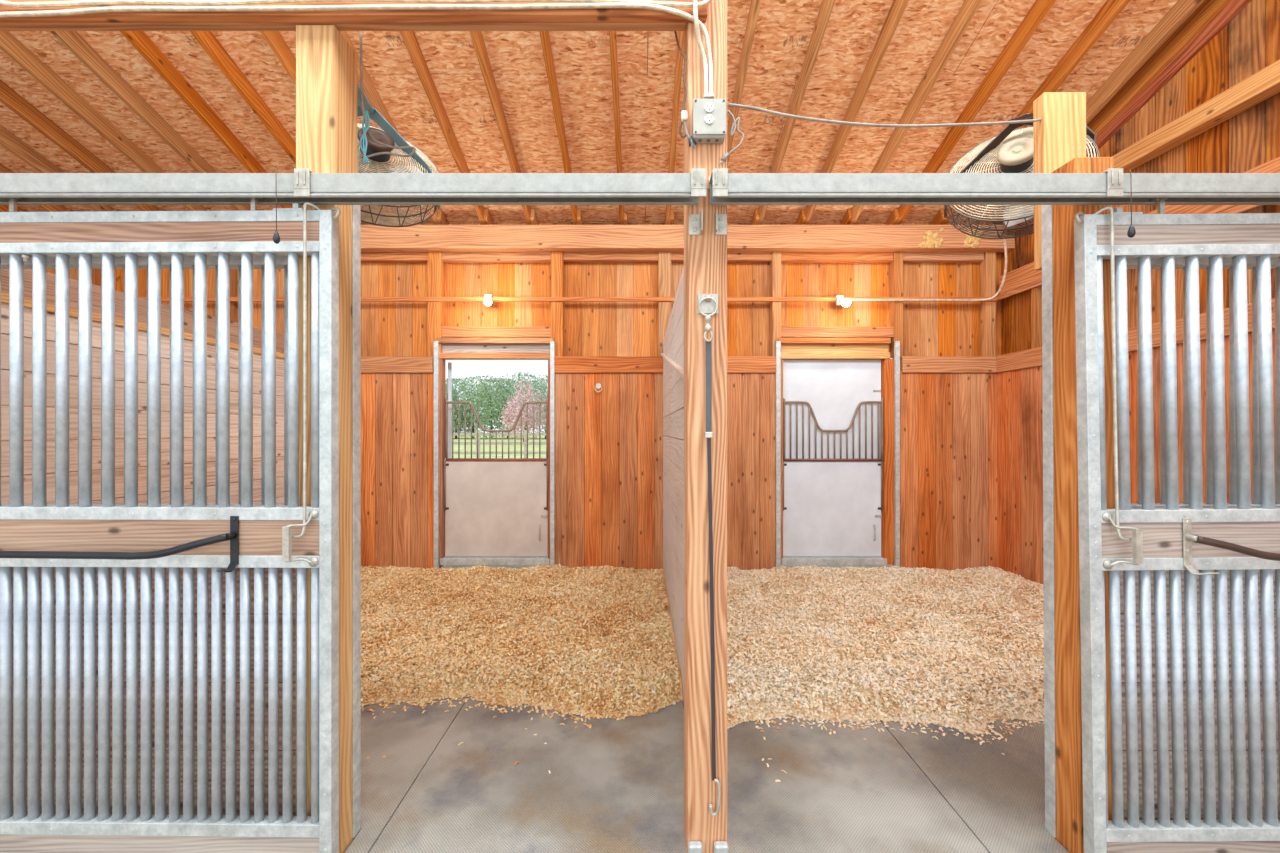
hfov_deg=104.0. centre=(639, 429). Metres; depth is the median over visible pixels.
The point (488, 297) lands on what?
wall lamp
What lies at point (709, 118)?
receptacle
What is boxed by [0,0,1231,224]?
ceiling
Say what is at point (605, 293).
wall
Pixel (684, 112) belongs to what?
plug
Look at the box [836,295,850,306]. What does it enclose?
wall lamp
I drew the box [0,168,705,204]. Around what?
door track
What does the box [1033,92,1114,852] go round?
timber post
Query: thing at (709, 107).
receptacle
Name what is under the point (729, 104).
cable
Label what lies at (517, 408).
tree
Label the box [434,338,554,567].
door
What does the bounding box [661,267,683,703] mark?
wall
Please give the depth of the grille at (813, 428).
5.49 m
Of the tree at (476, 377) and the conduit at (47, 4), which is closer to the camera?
the conduit at (47, 4)
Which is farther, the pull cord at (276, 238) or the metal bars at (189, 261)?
the metal bars at (189, 261)
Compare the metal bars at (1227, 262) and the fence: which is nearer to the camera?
the metal bars at (1227, 262)
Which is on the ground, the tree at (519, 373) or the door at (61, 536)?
the tree at (519, 373)
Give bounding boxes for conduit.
[0,0,711,7]
[0,2,712,92]
[693,0,708,92]
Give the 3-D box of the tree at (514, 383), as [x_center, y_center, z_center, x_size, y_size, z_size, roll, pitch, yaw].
[-28.226,-4.241,106.257,13.441,13.225,12.605,0,0,0]
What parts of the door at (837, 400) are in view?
hinge rod, sill, hinge rod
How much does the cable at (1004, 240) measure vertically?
0.570 m
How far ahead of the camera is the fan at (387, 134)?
2.30 m
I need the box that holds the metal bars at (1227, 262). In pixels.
[1120,258,1279,819]
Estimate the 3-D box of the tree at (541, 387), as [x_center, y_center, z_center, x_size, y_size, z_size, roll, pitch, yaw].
[-18.637,-4.067,98.025,13.509,12.402,12.064,0,0,0]
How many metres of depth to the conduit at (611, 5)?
1.75 m
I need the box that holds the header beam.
[0,0,706,30]
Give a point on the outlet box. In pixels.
(709, 113)
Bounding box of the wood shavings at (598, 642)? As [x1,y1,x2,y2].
[361,563,682,773]
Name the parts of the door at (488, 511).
hinge rod, sill, hinge rod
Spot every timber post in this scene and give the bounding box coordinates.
[296,25,360,852]
[684,0,728,852]
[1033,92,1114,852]
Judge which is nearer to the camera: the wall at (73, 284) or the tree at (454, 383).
the wall at (73, 284)
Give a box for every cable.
[728,103,1041,127]
[849,231,1006,300]
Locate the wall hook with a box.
[594,383,602,392]
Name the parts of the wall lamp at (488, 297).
bulb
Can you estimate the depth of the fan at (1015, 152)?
2.33 m
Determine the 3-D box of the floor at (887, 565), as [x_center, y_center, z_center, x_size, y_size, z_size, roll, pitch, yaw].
[-2.100,1.639,0.250,12.800,0.122,11.500,0,0,0]
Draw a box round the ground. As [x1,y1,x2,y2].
[453,436,545,457]
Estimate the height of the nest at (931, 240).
0.222 m
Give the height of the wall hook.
0.106 m
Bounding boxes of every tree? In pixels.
[446,378,473,438]
[446,379,469,430]
[452,375,500,437]
[453,377,519,438]
[480,377,536,438]
[493,372,547,432]
[501,380,546,441]
[507,376,547,438]
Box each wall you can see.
[1,221,1014,570]
[1,269,283,502]
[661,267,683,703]
[997,0,1279,584]
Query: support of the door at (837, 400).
in the wall at (605, 293)
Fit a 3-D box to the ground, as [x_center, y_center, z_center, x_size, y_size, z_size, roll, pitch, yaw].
[0.000,1.935,132.840,260.000,0.250,254.320,0,0,0]
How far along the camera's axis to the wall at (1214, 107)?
3.75 m
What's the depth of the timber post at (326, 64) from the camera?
1.86 m
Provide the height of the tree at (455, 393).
11.868 m
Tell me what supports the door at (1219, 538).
hanging from the door track at (1112, 186)
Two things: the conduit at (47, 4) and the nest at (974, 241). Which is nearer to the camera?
the conduit at (47, 4)
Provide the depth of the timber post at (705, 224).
1.80 m
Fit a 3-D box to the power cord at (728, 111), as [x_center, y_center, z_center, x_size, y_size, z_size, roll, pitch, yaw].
[0.339,-1.064,1.799,0.069,0.172,0.016,0,0,-9]
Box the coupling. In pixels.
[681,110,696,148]
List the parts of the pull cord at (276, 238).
cord, pull knob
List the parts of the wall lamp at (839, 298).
bulb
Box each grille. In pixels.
[445,398,547,459]
[783,398,883,459]
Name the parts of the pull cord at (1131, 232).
cord, pull knob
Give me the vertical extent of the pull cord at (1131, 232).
0.265 m
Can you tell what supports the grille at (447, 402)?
attached to the door at (488, 511)
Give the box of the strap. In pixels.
[698,294,720,815]
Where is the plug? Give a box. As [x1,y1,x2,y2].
[719,152,728,162]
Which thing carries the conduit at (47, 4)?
attached to the header beam
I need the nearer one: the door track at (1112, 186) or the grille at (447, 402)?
the door track at (1112, 186)
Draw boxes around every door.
[0,198,340,852]
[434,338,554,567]
[775,338,899,567]
[1074,198,1279,852]
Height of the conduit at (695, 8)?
0.407 m
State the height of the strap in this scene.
1.869 m
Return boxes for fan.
[357,33,439,226]
[944,113,1098,238]
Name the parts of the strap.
ring plate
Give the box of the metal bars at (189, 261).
[1,256,295,815]
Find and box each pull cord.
[273,169,279,243]
[1127,170,1135,237]
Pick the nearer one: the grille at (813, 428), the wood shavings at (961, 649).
the wood shavings at (961, 649)
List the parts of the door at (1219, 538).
latch rod, pull handle, trolley plate, rail, rail, rail, rail, rail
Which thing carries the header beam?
on the timber post at (326, 64)
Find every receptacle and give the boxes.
[705,103,713,112]
[705,114,713,123]
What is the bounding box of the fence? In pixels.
[453,430,545,457]
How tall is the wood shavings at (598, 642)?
0.126 m
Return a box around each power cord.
[674,31,686,137]
[727,110,743,153]
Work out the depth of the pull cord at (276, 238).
1.69 m
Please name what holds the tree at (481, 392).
on the ground
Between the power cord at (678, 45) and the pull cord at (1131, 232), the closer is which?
the pull cord at (1131, 232)
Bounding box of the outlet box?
[693,93,725,143]
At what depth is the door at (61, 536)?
1.75 m
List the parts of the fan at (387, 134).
mount arm, motor, fan cord, blade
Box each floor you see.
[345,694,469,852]
[357,564,891,833]
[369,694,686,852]
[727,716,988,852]
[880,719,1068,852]
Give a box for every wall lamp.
[484,294,491,305]
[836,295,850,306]
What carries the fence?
on the ground
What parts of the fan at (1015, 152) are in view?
motor, blade, mount arm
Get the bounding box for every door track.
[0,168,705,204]
[708,168,1279,204]
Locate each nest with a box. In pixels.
[919,228,943,248]
[964,229,982,247]
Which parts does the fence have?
post, rail, rail, rail, post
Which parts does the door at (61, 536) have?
rail, rail, rail, rail, rail, trolley plate, pull handle, latch rod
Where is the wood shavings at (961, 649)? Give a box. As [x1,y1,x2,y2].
[727,564,1044,781]
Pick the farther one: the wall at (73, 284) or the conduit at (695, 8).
the wall at (73, 284)

